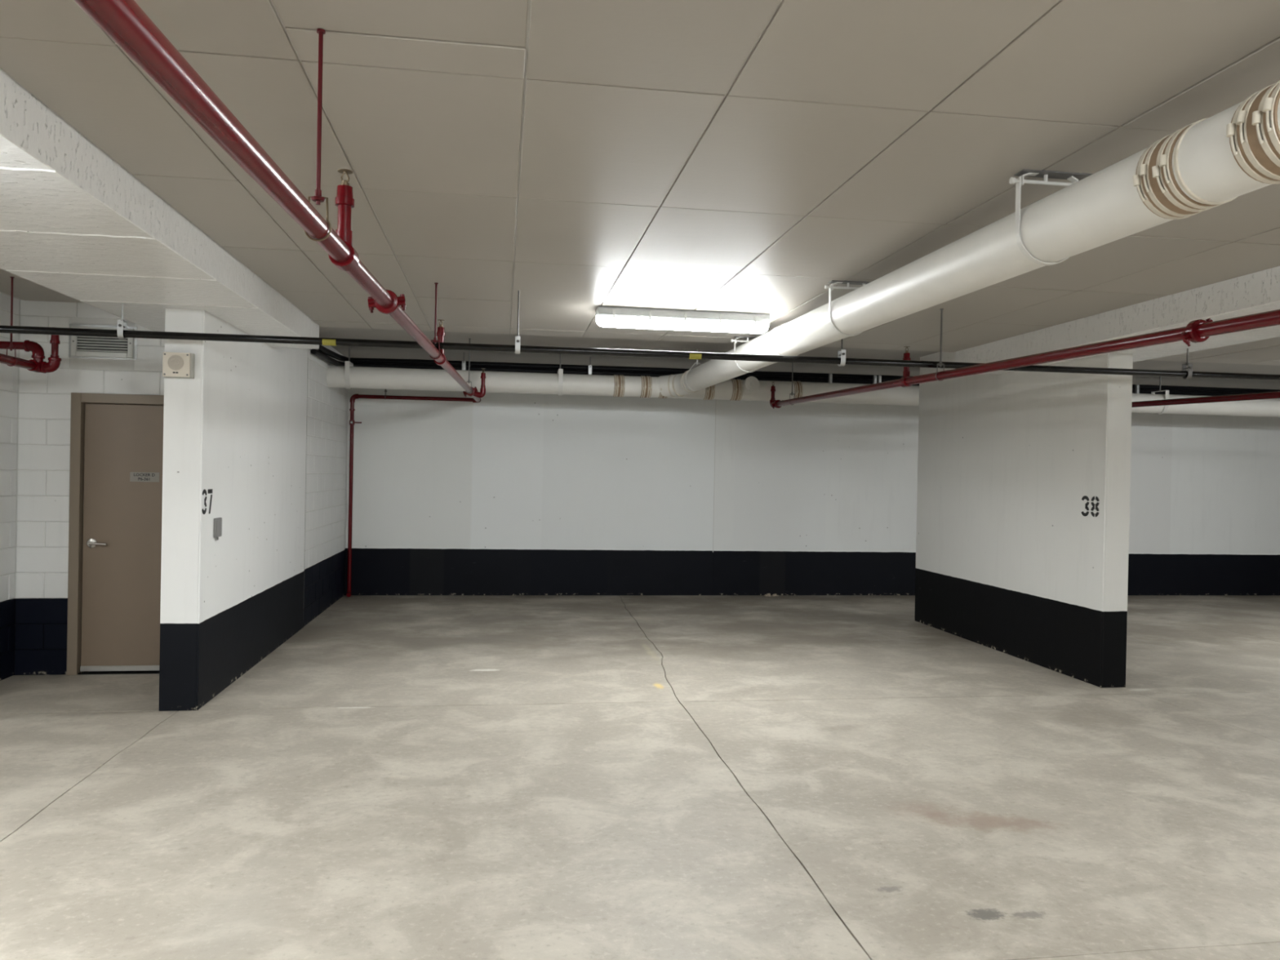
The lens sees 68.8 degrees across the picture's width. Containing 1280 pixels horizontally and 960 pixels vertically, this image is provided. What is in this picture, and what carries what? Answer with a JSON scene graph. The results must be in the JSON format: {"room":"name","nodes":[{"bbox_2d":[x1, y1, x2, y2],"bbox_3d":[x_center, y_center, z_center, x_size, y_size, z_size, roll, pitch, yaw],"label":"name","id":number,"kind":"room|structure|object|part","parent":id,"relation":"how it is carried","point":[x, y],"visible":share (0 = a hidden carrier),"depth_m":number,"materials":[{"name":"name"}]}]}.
{"room":"parking garage","nodes":[
{"label":"parking garage","id":0,"kind":"room"},
{"bbox_2d":[0,293,19,680],"bbox_3d":[-7.034,0.024,6.172,4.896,2.877,1.430,1,0,-8],"label":"wall","id":1,"kind":"structure","parent":0,"point":[8,375],"depth_m":6.91,"materials":[{"name":"paint"}]},
{"bbox_2d":[13,299,164,675],"bbox_3d":[-4.090,0.075,7.229,1.642,2.877,0.201,1,0,-8],"label":"wall","id":2,"kind":"structure","parent":0,"point":[44,399],"depth_m":7.08,"materials":[{"name":"paint"}]},
{"bbox_2d":[68,324,137,359],"bbox_3d":[-4.083,-1.051,7.111,0.480,0.255,0.031,1,0,-8],"label":"air vent","id":3,"kind":"object","parent":2,"relation":"in","point":[82,347],"visible":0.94,"depth_m":7.11,"materials":[{"name":"metal"}]},
{"bbox_2d":[66,392,164,675],"bbox_3d":[-3.816,0.418,7.228,1.047,2.142,0.190,1,0,-8],"label":"door","id":4,"kind":"structure","parent":2,"relation":"in","point":[117,440],"depth_m":7.16,"materials":[{"name":"beige metal"}]},
{"bbox_3d":[-4.136,0.483,7.115,0.158,0.074,0.060,1,0,-8],"label":"lever handle","id":5,"kind":"part","parent":4,"relation":"part of","materials":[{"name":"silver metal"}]},
{"bbox_3d":[-3.805,-0.023,7.188,0.210,0.073,0.004,1,0,-8],"label":"sign plate","id":6,"kind":"part","parent":4,"relation":"part of","materials":[{"name":"plastic"}]},
{"bbox_2d":[158,308,347,711],"bbox_3d":[-3.415,-0.008,8.977,0.242,3.050,5.800,1,0,-8],"label":"wall","id":7,"kind":"structure","parent":0,"point":[235,432],"depth_m":7.10,"materials":[{"name":"paint"}]},
{"bbox_2d":[162,351,195,378],"bbox_3d":[-2.996,-0.745,6.075,0.180,0.161,0.060,1,0,-8],"label":"wall speaker","id":8,"kind":"object","parent":7,"relation":"attached to","point":[175,365],"visible":1,"depth_m":6.05,"materials":[{"name":"metal"}]},
{"bbox_2d":[167,355,183,370],"bbox_3d":[-3.001,-0.758,6.046,0.098,0.098,0.004,1,0,-8],"label":"grille","id":9,"kind":"object","parent":8,"relation":"attached to","point":[175,362],"depth_m":6.05,"materials":[{"name":"beige plastic"}]},
{"bbox_2d":[213,517,222,540],"bbox_3d":[-2.923,0.339,6.480,0.020,0.152,0.146,1,0,-8],"label":"cover plate","id":10,"kind":"object","parent":7,"relation":"attached to","point":[217,527],"visible":1,"depth_m":6.45,"materials":[{"name":"metal"}]},
{"bbox_3d":[-2.915,0.329,6.481,0.004,0.106,0.118,1,0,-8],"label":"raised panel","id":11,"kind":"part","parent":10,"relation":"part of","materials":[{"name":"white plastic"}]},
{"bbox_2d":[0,595,1279,959],"bbox_3d":[2.002,1.746,3.333,22.000,0.250,18.980,1,0,-8],"label":"floor","id":12,"kind":"structure","parent":0,"point":[401,777],"depth_m":4.71,"materials":[{"name":"concrete"}]},
{"bbox_2d":[764,593,778,596],"bbox_3d":[1.770,1.546,12.632,0.200,0.042,0.070,1,0,-8],"label":"crumbs","id":13,"kind":"object","parent":12,"relation":"on","point":[768,594],"visible":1,"depth_m":12.61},
{"bbox_2d":[0,0,1279,389],"bbox_3d":[2.062,-1.387,3.317,22.000,0.383,18.980,1,0,-8],"label":"ceiling","id":14,"kind":"structure","parent":0,"point":[576,157],"depth_m":3.43,"materials":[{"name":"concrete"}]},
{"bbox_2d":[6,276,17,366],"bbox_3d":[-4.121,-1.039,6.134,0.065,0.586,0.039,1,0,21],"label":"hanger","id":15,"kind":"object","parent":14,"relation":"hanging from","point":[11,348],"visible":0.84,"depth_m":6.13,"materials":[{"name":"red metal"}]},
{"bbox_3d":[-4.120,-1.090,6.134,0.012,0.484,0.012,1,0,-8],"label":"rod","id":16,"kind":"part","parent":15,"relation":"part of","materials":[{"name":"red metal"}]},
{"bbox_2d":[0,334,61,373],"bbox_3d":[-4.088,-0.888,5.069,0.573,0.316,2.841,1,0,-8],"label":"pipe","id":17,"kind":"object","parent":15,"relation":"hanging from","point":[37,365],"visible":0.81,"depth_m":6.42,"materials":[{"name":"red metal"}]},
{"bbox_3d":[-4.164,-1.334,5.544,0.453,0.011,1.263,1,0,-8],"label":"panel","id":18,"kind":"part","parent":14,"relation":"part of","materials":[{"name":"paint"}]},
{"bbox_3d":[-4.322,-1.343,6.608,0.453,0.011,0.873,1,0,-8],"label":"panel","id":19,"kind":"part","parent":14,"relation":"part of","materials":[{"name":"paint"}]},
{"bbox_3d":[-1.643,-1.267,2.066,0.423,0.011,1.263,1,0,-8],"label":"panel","id":20,"kind":"part","parent":14,"relation":"part of","materials":[{"name":"paint"}]},
{"bbox_3d":[-1.829,-1.278,3.323,0.423,0.011,1.263,1,0,-8],"label":"panel","id":21,"kind":"part","parent":14,"relation":"part of","materials":[{"name":"paint"}]},
{"bbox_2d":[0,68,319,349],"bbox_3d":[-2.191,-1.219,0.596,1.077,0.307,14.840,1,0,-8],"label":"ceiling beam","id":22,"kind":"structure","parent":14,"relation":"attached to","point":[75,223],"depth_m":4.40,"materials":[{"name":"paint"}]},
{"bbox_2d":[116,302,127,339],"bbox_3d":[-3.269,-1.004,5.907,0.034,0.230,0.084,1,0,-8],"label":"hanger","id":23,"kind":"object","parent":22,"relation":"hanging from","point":[122,324],"visible":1,"depth_m":5.88,"materials":[{"name":"metal"}]},
{"bbox_3d":[-3.268,-1.056,5.907,0.011,0.127,0.010,1,0,-8],"label":"rod","id":24,"kind":"part","parent":23,"relation":"part of","materials":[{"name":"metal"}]},
{"bbox_3d":[-1.178,-1.260,2.135,0.503,0.011,1.263,1,0,-8],"label":"panel","id":25,"kind":"part","parent":14,"relation":"part of","materials":[{"name":"paint"}]},
{"bbox_3d":[-2.015,-1.289,4.579,0.423,0.011,1.263,1,0,-8],"label":"panel","id":26,"kind":"part","parent":14,"relation":"part of","materials":[{"name":"paint"}]},
{"bbox_3d":[-1.364,-1.269,3.392,0.503,0.011,1.263,1,0,-8],"label":"panel","id":27,"kind":"part","parent":14,"relation":"part of","materials":[{"name":"paint"}]},
{"bbox_3d":[-2.201,-1.298,5.835,0.423,0.011,1.263,1,0,-8],"label":"panel","id":28,"kind":"part","parent":14,"relation":"part of","materials":[{"name":"paint"}]},
{"bbox_3d":[-1.550,-1.281,4.648,0.503,0.011,1.263,1,0,-8],"label":"panel","id":29,"kind":"part","parent":14,"relation":"part of","materials":[{"name":"paint"}]},
{"bbox_2d":[304,28,331,241],"bbox_3d":[-0.893,-0.958,2.606,0.069,0.586,0.040,1,0,-29],"label":"hanger","id":30,"kind":"object","parent":14,"relation":"hanging from","point":[317,197],"visible":0.84,"depth_m":2.60,"materials":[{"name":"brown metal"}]},
{"bbox_2d":[73,0,485,596],"bbox_3d":[-1.486,0.180,2.893,1.708,2.738,18.157,1,0,-8],"label":"pipe","id":31,"kind":"object","parent":30,"relation":"hanging from","point":[124,21],"visible":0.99,"depth_m":1.98,"materials":[{"name":"red metal"}]},
{"bbox_3d":[-0.892,-1.009,2.605,0.012,0.484,0.012,1,0,-8],"label":"rod","id":32,"kind":"part","parent":30,"relation":"part of","materials":[{"name":"red metal"}]},
{"bbox_2d":[316,28,325,34],"bbox_3d":[-0.888,-1.248,2.604,0.024,0.006,0.024,1,0,-8],"label":"washer","id":33,"kind":"object","parent":30,"relation":"in","point":[320,31],"depth_m":2.60,"materials":[{"name":"red metal"}]},
{"bbox_3d":[-2.387,-1.310,7.091,0.423,0.011,1.263,1,0,-8],"label":"panel","id":34,"kind":"part","parent":14,"relation":"part of","materials":[{"name":"paint"}]},
{"bbox_3d":[-2.506,-1.315,7.893,0.423,0.011,0.343,1,0,-8],"label":"panel","id":35,"kind":"part","parent":14,"relation":"part of","materials":[{"name":"paint"}]},
{"bbox_2d":[344,346,353,389],"bbox_3d":[-3.279,-1.272,10.543,0.050,0.494,0.268,1,0,-8],"label":"strap","id":36,"kind":"object","parent":14,"relation":"hanging from","point":[347,363],"visible":0.83,"depth_m":10.42,"materials":[{"name":"white paint"}]},
{"bbox_3d":[-3.276,-1.417,10.543,0.016,0.205,0.015,1,0,-8],"label":"rod","id":37,"kind":"part","parent":36,"relation":"part of","materials":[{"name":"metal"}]},
{"bbox_3d":[-1.736,-1.291,5.904,0.503,0.011,1.263,1,0,-8],"label":"panel","id":38,"kind":"part","parent":14,"relation":"part of","materials":[{"name":"paint"}]},
{"bbox_3d":[-1.922,-1.302,7.160,0.503,0.011,1.263,1,0,-8],"label":"panel","id":39,"kind":"part","parent":14,"relation":"part of","materials":[{"name":"paint"}]},
{"bbox_3d":[-2.041,-1.308,7.962,0.503,0.011,0.343,1,0,-8],"label":"panel","id":40,"kind":"part","parent":14,"relation":"part of","materials":[{"name":"paint"}]},
{"bbox_3d":[-0.579,-1.250,2.118,0.663,0.011,1.053,1,0,-8],"label":"panel","id":41,"kind":"part","parent":14,"relation":"part of","materials":[{"name":"paint"}]},
{"bbox_3d":[-0.672,-1.252,2.746,0.663,0.011,0.203,1,0,-8],"label":"panel","id":42,"kind":"part","parent":14,"relation":"part of","materials":[{"name":"paint"}]},
{"bbox_3d":[-0.781,-1.258,3.478,0.663,0.011,1.263,1,0,-8],"label":"panel","id":43,"kind":"part","parent":14,"relation":"part of","materials":[{"name":"paint"}]},
{"bbox_2d":[429,282,440,359],"bbox_3d":[-1.327,-1.031,6.073,0.069,0.495,0.040,1,0,-29],"label":"hanger","id":44,"kind":"object","parent":14,"relation":"hanging from","point":[434,340],"visible":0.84,"depth_m":6.07,"materials":[{"name":"red metal"}]},
{"bbox_3d":[-1.326,-1.082,6.073,0.012,0.392,0.012,1,0,-8],"label":"rod","id":45,"kind":"part","parent":44,"relation":"part of","materials":[{"name":"red metal"}]},
{"bbox_3d":[-0.967,-1.270,4.734,0.663,0.011,1.263,1,0,-8],"label":"panel","id":46,"kind":"part","parent":14,"relation":"part of","materials":[{"name":"paint"}]},
{"bbox_3d":[-1.153,-1.281,5.991,0.663,0.011,1.263,1,0,-8],"label":"panel","id":47,"kind":"part","parent":14,"relation":"part of","materials":[{"name":"paint"}]},
{"bbox_3d":[-1.339,-1.290,7.247,0.663,0.011,1.263,1,0,-8],"label":"panel","id":48,"kind":"part","parent":14,"relation":"part of","materials":[{"name":"paint"}]},
{"bbox_2d":[462,352,466,370],"bbox_3d":[-2.068,-1.386,10.984,0.044,0.225,0.015,1,0,-8],"label":"clip","id":49,"kind":"object","parent":14,"relation":"attached to","point":[464,362],"visible":0.77,"depth_m":10.98,"materials":[{"name":"metal"}]},
{"bbox_3d":[-2.069,-1.336,10.988,0.044,0.125,0.007,1,0,-8],"label":"clip plate","id":50,"kind":"part","parent":49,"relation":"part of","materials":[{"name":"metal"}]},
{"bbox_2d":[465,337,472,393],"bbox_3d":[-1.795,-1.200,9.834,0.069,0.576,0.040,1,0,-29],"label":"hanger","id":51,"kind":"object","parent":14,"relation":"hanging from","point":[468,381],"visible":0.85,"depth_m":9.83,"materials":[{"name":"metal"}]},
{"bbox_3d":[-1.794,-1.251,9.834,0.012,0.473,0.012,1,0,-8],"label":"rod","id":52,"kind":"part","parent":51,"relation":"part of","materials":[{"name":"metal"}]},
{"bbox_3d":[-1.457,-1.298,8.048,0.663,0.011,0.343,1,0,-8],"label":"panel","id":53,"kind":"part","parent":14,"relation":"part of","materials":[{"name":"paint"}]},
{"bbox_2d":[515,290,520,354],"bbox_3d":[-0.817,-1.057,6.270,0.034,0.426,0.084,1,0,-8],"label":"hanger","id":54,"kind":"object","parent":14,"relation":"hanging from","point":[517,338],"visible":1,"depth_m":6.25,"materials":[{"name":"metal"}]},
{"bbox_3d":[-0.816,-1.109,6.269,0.011,0.322,0.010,1,0,-8],"label":"rod","id":55,"kind":"part","parent":54,"relation":"part of","materials":[{"name":"metal"}]},
{"bbox_3d":[-0.809,-1.285,8.144,0.633,0.011,0.343,1,0,-8],"label":"panel","id":56,"kind":"part","parent":14,"relation":"part of","materials":[{"name":"paint"}]},
{"bbox_3d":[-0.691,-1.280,7.343,0.633,0.011,1.263,1,0,-8],"label":"panel","id":57,"kind":"part","parent":14,"relation":"part of","materials":[{"name":"paint"}]},
{"bbox_2d":[557,353,563,395],"bbox_3d":[-0.930,-1.230,10.892,0.050,0.494,0.268,1,0,-8],"label":"strap","id":58,"kind":"object","parent":14,"relation":"hanging from","point":[560,371],"visible":0.91,"depth_m":10.76,"materials":[{"name":"white paint"}]},
{"bbox_3d":[-0.505,-1.267,6.087,0.633,0.011,1.263,1,0,-8],"label":"panel","id":59,"kind":"part","parent":14,"relation":"part of","materials":[{"name":"paint"}]},
{"bbox_3d":[-0.319,-1.257,4.830,0.633,0.011,1.263,1,0,-8],"label":"panel","id":60,"kind":"part","parent":14,"relation":"part of","materials":[{"name":"paint"}]},
{"bbox_2d":[588,356,591,374],"bbox_3d":[-0.594,-1.359,11.203,0.044,0.225,0.015,1,0,-8],"label":"clip","id":61,"kind":"object","parent":14,"relation":"attached to","point":[590,366],"visible":0.77,"depth_m":11.20,"materials":[{"name":"metal"}]},
{"bbox_3d":[-0.596,-1.309,11.207,0.044,0.125,0.007,1,0,-8],"label":"clip plate","id":62,"kind":"part","parent":61,"relation":"part of","materials":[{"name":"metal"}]},
{"bbox_3d":[-0.133,-1.246,3.574,0.633,0.011,1.263,1,0,-8],"label":"panel","id":63,"kind":"part","parent":14,"relation":"part of","materials":[{"name":"paint"}]},
{"bbox_3d":[-0.152,-1.273,8.242,0.683,0.011,0.343,1,0,-8],"label":"panel","id":64,"kind":"part","parent":14,"relation":"part of","materials":[{"name":"paint"}]},
{"bbox_3d":[-0.033,-1.267,7.440,0.683,0.011,1.263,1,0,-8],"label":"panel","id":65,"kind":"part","parent":14,"relation":"part of","materials":[{"name":"paint"}]},
{"bbox_3d":[0.053,-1.236,2.318,0.633,0.011,1.263,1,0,-8],"label":"panel","id":66,"kind":"part","parent":14,"relation":"part of","materials":[{"name":"paint"}]},
{"bbox_3d":[0.153,-1.256,6.184,0.683,0.011,1.263,1,0,-8],"label":"panel","id":67,"kind":"part","parent":14,"relation":"part of","materials":[{"name":"paint"}]},
{"bbox_2d":[595,306,770,333],"bbox_3d":[0.321,-1.183,6.963,1.300,0.137,0.178,1,0,-8],"label":"light fixture","id":68,"kind":"object","parent":14,"relation":"attached to","point":[606,317],"visible":1,"depth_m":6.89,"materials":[{"name":"white plastic"}]},
{"bbox_2d":[595,315,768,333],"bbox_3d":[0.321,-1.154,6.963,1.300,0.080,0.158,1,0,-8],"label":"diffuser","id":69,"kind":"object","parent":68,"relation":"attached to","point":[718,323],"depth_m":6.90,"materials":[{"name":"white plastic"}]},
{"bbox_2d":[684,349,703,391],"bbox_3d":[0.632,-1.214,10.345,0.264,0.460,0.038,1,0,-8],"label":"hanger","id":70,"kind":"object","parent":14,"relation":"hanging from","point":[696,362],"visible":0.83,"depth_m":10.34,"materials":[{"name":"white paint"}]},
{"bbox_3d":[0.531,-1.260,8.343,0.683,0.011,0.343,1,0,-8],"label":"panel","id":71,"kind":"part","parent":14,"relation":"part of","materials":[{"name":"paint"}]},
{"bbox_3d":[0.339,-1.245,4.928,0.683,0.011,1.263,1,0,-8],"label":"panel","id":72,"kind":"part","parent":14,"relation":"part of","materials":[{"name":"paint"}]},
{"bbox_3d":[0.649,-1.255,7.542,0.683,0.011,1.263,1,0,-8],"label":"panel","id":73,"kind":"part","parent":14,"relation":"part of","materials":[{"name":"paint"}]},
{"bbox_2d":[730,336,758,372],"bbox_3d":[0.967,-1.093,8.171,0.352,0.307,0.070,1,0,-8],"label":"strap hanger","id":74,"kind":"object","parent":14,"relation":"hanging from","point":[735,340],"visible":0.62,"depth_m":8.15,"materials":[{"name":"metal"}]},
{"bbox_3d":[0.985,-1.243,8.173,0.320,0.006,0.070,1,0,-8],"label":"ceiling plate","id":75,"kind":"part","parent":74,"relation":"part of","materials":[{"name":"metal"}]},
{"bbox_3d":[0.835,-1.242,6.285,0.683,0.011,1.263,1,0,-8],"label":"panel","id":76,"kind":"part","parent":14,"relation":"part of","materials":[{"name":"paint"}]},
{"bbox_3d":[1.307,-1.246,8.458,0.873,0.011,0.343,1,0,-8],"label":"panel","id":77,"kind":"part","parent":14,"relation":"part of","materials":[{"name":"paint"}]},
{"bbox_2d":[788,362,794,404],"bbox_3d":[1.670,-1.123,10.246,0.069,0.602,0.040,1,0,-29],"label":"hanger","id":78,"kind":"object","parent":14,"relation":"hanging from","point":[791,393],"visible":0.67,"depth_m":10.24,"materials":[{"name":"metal"}]},
{"bbox_3d":[1.671,-1.174,10.246,0.012,0.499,0.012,1,0,-8],"label":"rod","id":79,"kind":"part","parent":78,"relation":"part of","materials":[{"name":"metal"}]},
{"bbox_2d":[769,309,1279,408],"bbox_3d":[2.643,-0.729,2.769,0.172,0.720,16.720,1,0,-8],"label":"pipe","id":80,"kind":"object","parent":78,"relation":"hanging from","point":[1198,331],"visible":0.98,"depth_m":4.91,"materials":[{"name":"red metal"}]},
{"bbox_3d":[0.525,-1.235,3.672,0.683,0.011,1.263,1,0,-8],"label":"panel","id":81,"kind":"part","parent":14,"relation":"part of","materials":[{"name":"paint"}]},
{"bbox_3d":[1.426,-1.241,7.657,0.873,0.011,1.263,1,0,-8],"label":"panel","id":82,"kind":"part","parent":14,"relation":"part of","materials":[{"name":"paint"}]},
{"bbox_3d":[1.612,-1.230,6.400,0.873,0.011,1.263,1,0,-8],"label":"panel","id":83,"kind":"part","parent":14,"relation":"part of","materials":[{"name":"paint"}]},
{"bbox_3d":[1.021,-1.232,5.029,0.683,0.011,1.263,1,0,-8],"label":"panel","id":84,"kind":"part","parent":14,"relation":"part of","materials":[{"name":"paint"}]},
{"bbox_2d":[837,338,845,366],"bbox_3d":[1.426,-1.016,6.602,0.034,0.426,0.084,1,0,-8],"label":"hanger","id":85,"kind":"object","parent":14,"relation":"hanging from","point":[842,353],"visible":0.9,"depth_m":6.57,"materials":[{"name":"metal"}]},
{"bbox_2d":[0,324,1279,380],"bbox_3d":[1.067,-0.845,6.550,17.000,0.054,0.049,1,0,-8],"label":"pipe","id":86,"kind":"object","parent":85,"relation":"hanging from","point":[3,329],"visible":1,"depth_m":6.33,"materials":[{"name":"metal"}]},
{"bbox_2d":[824,280,871,336],"bbox_3d":[1.316,-1.060,5.807,0.352,0.335,0.070,1,0,-8],"label":"strap hanger","id":87,"kind":"object","parent":14,"relation":"hanging from","point":[831,286],"visible":0.77,"depth_m":5.79,"materials":[{"name":"metal"}]},
{"bbox_3d":[1.219,-1.201,5.791,0.069,0.054,0.030,1,0,-8],"label":"bracket arm","id":88,"kind":"part","parent":87,"relation":"part of","materials":[{"name":"white paint"}]},
{"bbox_3d":[1.335,-1.224,5.809,0.320,0.006,0.070,1,0,-8],"label":"ceiling plate","id":89,"kind":"part","parent":87,"relation":"part of","materials":[{"name":"metal"}]},
{"bbox_3d":[2.064,-1.234,8.570,0.643,0.011,0.343,1,0,-8],"label":"panel","id":90,"kind":"part","parent":14,"relation":"part of","materials":[{"name":"paint"}]},
{"bbox_3d":[0.711,-1.224,2.415,0.683,0.011,1.263,1,0,-8],"label":"panel","id":91,"kind":"part","parent":14,"relation":"part of","materials":[{"name":"paint"}]},
{"bbox_3d":[2.182,-1.226,7.769,0.643,0.011,1.263,1,0,-8],"label":"panel","id":92,"kind":"part","parent":14,"relation":"part of","materials":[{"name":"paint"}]},
{"bbox_3d":[1.798,-1.220,5.144,0.873,0.011,1.263,1,0,-8],"label":"panel","id":93,"kind":"part","parent":14,"relation":"part of","materials":[{"name":"paint"}]},
{"bbox_3d":[2.697,-1.222,8.664,0.623,0.011,0.343,1,0,-8],"label":"panel","id":94,"kind":"part","parent":14,"relation":"part of","materials":[{"name":"paint"}]},
{"bbox_2d":[935,308,944,381],"bbox_3d":[2.136,-0.958,6.637,0.069,0.513,0.040,1,0,-29],"label":"hanger","id":95,"kind":"object","parent":14,"relation":"hanging from","point":[940,363],"visible":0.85,"depth_m":6.63,"materials":[{"name":"metal"}]},
{"bbox_3d":[2.137,-1.010,6.637,0.012,0.411,0.012,1,0,-8],"label":"rod","id":96,"kind":"part","parent":95,"relation":"part of","materials":[{"name":"metal"}]},
{"bbox_3d":[1.207,-1.222,3.773,0.683,0.011,1.263,1,0,-8],"label":"panel","id":97,"kind":"part","parent":14,"relation":"part of","materials":[{"name":"paint"}]},
{"bbox_3d":[2.815,-1.215,7.863,0.623,0.011,1.263,1,0,-8],"label":"panel","id":98,"kind":"part","parent":14,"relation":"part of","materials":[{"name":"paint"}]},
{"bbox_2d":[828,373,1139,393],"bbox_3d":[6.474,-1.163,12.231,10.450,0.158,0.050,1,0,-8],"label":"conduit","id":99,"kind":"object","parent":14,"relation":"attached to","point":[830,375],"visible":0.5,"depth_m":11.69,"materials":[{"name":"metal"}]},
{"bbox_3d":[2.368,-1.214,6.513,0.643,0.011,1.263,1,0,-8],"label":"panel","id":100,"kind":"part","parent":14,"relation":"part of","materials":[{"name":"paint"}]},
{"bbox_2d":[1008,168,1092,265],"bbox_3d":[1.628,-1.030,3.700,0.352,0.359,0.070,1,0,-8],"label":"strap hanger","id":101,"kind":"object","parent":14,"relation":"hanging from","point":[1073,177],"visible":0.71,"depth_m":3.68,"materials":[{"name":"metal"}]},
{"bbox_2d":[326,80,1279,417],"bbox_3d":[5.316,-0.900,3.331,15.341,0.445,17.051,1,0,-8],"label":"drain pipe","id":102,"kind":"object","parent":101,"relation":"hanging from","point":[1205,164],"visible":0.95,"depth_m":4.09,"materials":[{"name":"white paint"}]},
{"bbox_2d":[311,348,1253,395],"bbox_3d":[4.145,-1.190,11.284,15.335,0.097,1.370,1,0,-8],"label":"cable","id":103,"kind":"object","parent":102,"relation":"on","point":[313,351],"visible":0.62,"depth_m":11.28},
{"bbox_2d":[317,344,1279,393],"bbox_3d":[4.142,-1.257,11.309,15.337,0.091,1.423,1,0,-8],"label":"pipe","id":104,"kind":"object","parent":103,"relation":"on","point":[322,348],"visible":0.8,"depth_m":11.35,"materials":[{"name":"metal"}]},
{"bbox_3d":[1.531,-1.184,3.684,0.069,0.054,0.030,1,0,-8],"label":"bracket arm","id":105,"kind":"part","parent":101,"relation":"part of","materials":[{"name":"white paint"}]},
{"bbox_3d":[1.603,-1.192,3.695,0.013,0.036,0.013,1,0,14],"label":"rod","id":106,"kind":"part","parent":101,"relation":"part of","materials":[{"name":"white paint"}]},
{"bbox_3d":[1.647,-1.207,3.701,0.320,0.006,0.070,1,0,-8],"label":"ceiling plate","id":107,"kind":"part","parent":101,"relation":"part of","materials":[{"name":"metal"}]},
{"bbox_3d":[1.717,-1.177,3.712,0.030,0.048,0.030,1,0,-8],"label":"bracket arm","id":108,"kind":"part","parent":101,"relation":"part of","materials":[{"name":"white paint"}]},
{"bbox_3d":[1.984,-1.210,3.888,0.873,0.011,1.263,1,0,-8],"label":"panel","id":109,"kind":"part","parent":14,"relation":"part of","materials":[{"name":"paint"}]},
{"bbox_3d":[3.001,-1.205,6.606,0.623,0.011,1.263,1,0,-8],"label":"panel","id":110,"kind":"part","parent":14,"relation":"part of","materials":[{"name":"paint"}]},
{"bbox_3d":[1.393,-1.213,2.517,0.683,0.011,1.263,1,0,-8],"label":"panel","id":111,"kind":"part","parent":14,"relation":"part of","materials":[{"name":"paint"}]},
{"bbox_3d":[2.554,-1.205,5.256,0.643,0.011,1.263,1,0,-8],"label":"panel","id":112,"kind":"part","parent":14,"relation":"part of","materials":[{"name":"paint"}]},
{"bbox_2d":[955,266,1279,374],"bbox_3d":[4.566,-1.098,1.597,1.000,0.302,14.840,1,0,-8],"label":"beam","id":113,"kind":"structure","parent":14,"relation":"attached to","point":[1256,292],"depth_m":6.35,"materials":[{"name":"paint"}]},
{"bbox_2d":[1182,348,1192,379],"bbox_3d":[4.095,-0.869,6.998,0.034,0.230,0.084,1,0,-8],"label":"hanger","id":114,"kind":"object","parent":113,"relation":"hanging from","point":[1189,367],"visible":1,"depth_m":6.98,"materials":[{"name":"metal"}]},
{"bbox_3d":[4.096,-0.921,6.998,0.011,0.127,0.010,1,0,-8],"label":"rod","id":115,"kind":"part","parent":114,"relation":"part of","materials":[{"name":"metal"}]},
{"bbox_2d":[1151,376,1168,414],"bbox_3d":[6.681,-1.090,12.020,0.050,0.494,0.268,1,0,-8],"label":"strap","id":116,"kind":"object","parent":14,"relation":"hanging from","point":[1166,393],"visible":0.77,"depth_m":11.93,"materials":[{"name":"white paint"}]},
{"bbox_2d":[1131,391,1279,407],"bbox_3d":[5.556,-0.726,7.764,0.153,0.286,7.746,1,0,-8],"label":"pipe","id":117,"kind":"object","parent":116,"relation":"hanging from","point":[1268,395],"visible":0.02,"depth_m":8.81,"materials":[{"name":"red metal"}]},
{"bbox_3d":[5.006,-1.179,9.006,0.693,0.011,0.343,1,0,-8],"label":"panel","id":118,"kind":"part","parent":14,"relation":"part of","materials":[{"name":"paint"}]},
{"bbox_3d":[3.187,-1.194,5.350,0.623,0.011,1.263,1,0,-8],"label":"panel","id":119,"kind":"part","parent":14,"relation":"part of","materials":[{"name":"paint"}]},
{"bbox_3d":[2.170,-1.197,2.632,0.873,0.011,1.263,1,0,-8],"label":"panel","id":120,"kind":"part","parent":14,"relation":"part of","materials":[{"name":"paint"}]},
{"bbox_3d":[2.740,-1.196,4.000,0.643,0.011,1.263,1,0,-8],"label":"panel","id":121,"kind":"part","parent":14,"relation":"part of","materials":[{"name":"paint"}]},
{"bbox_3d":[5.698,-1.166,9.109,0.693,0.011,0.343,1,0,-8],"label":"panel","id":122,"kind":"part","parent":14,"relation":"part of","materials":[{"name":"paint"}]},
{"bbox_3d":[5.125,-1.173,8.205,0.693,0.011,1.263,1,0,-8],"label":"panel","id":123,"kind":"part","parent":14,"relation":"part of","materials":[{"name":"paint"}]},
{"bbox_3d":[5.817,-1.158,8.307,0.693,0.011,1.263,1,0,-8],"label":"panel","id":124,"kind":"part","parent":14,"relation":"part of","materials":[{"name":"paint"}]},
{"bbox_3d":[3.373,-1.184,4.094,0.623,0.011,1.263,1,0,-8],"label":"panel","id":125,"kind":"part","parent":14,"relation":"part of","materials":[{"name":"paint"}]},
{"bbox_3d":[6.391,-1.153,9.211,0.693,0.011,0.343,1,0,-8],"label":"panel","id":126,"kind":"part","parent":14,"relation":"part of","materials":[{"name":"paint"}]},
{"bbox_2d":[344,382,1279,595],"bbox_3d":[0.658,0.035,12.612,22.000,3.080,0.202,1,0,-8],"label":"wall","id":127,"kind":"structure","parent":0,"point":[502,493],"depth_m":12.54,"materials":[{"name":"paint"}]},
{"bbox_2d":[914,351,1133,688],"bbox_3d":[3.503,0.124,9.004,0.216,3.050,3.356,1,0,-8],"label":"wall","id":128,"kind":"structure","parent":0,"point":[1023,496],"depth_m":8.35,"materials":[{"name":"paint"}]}
]}

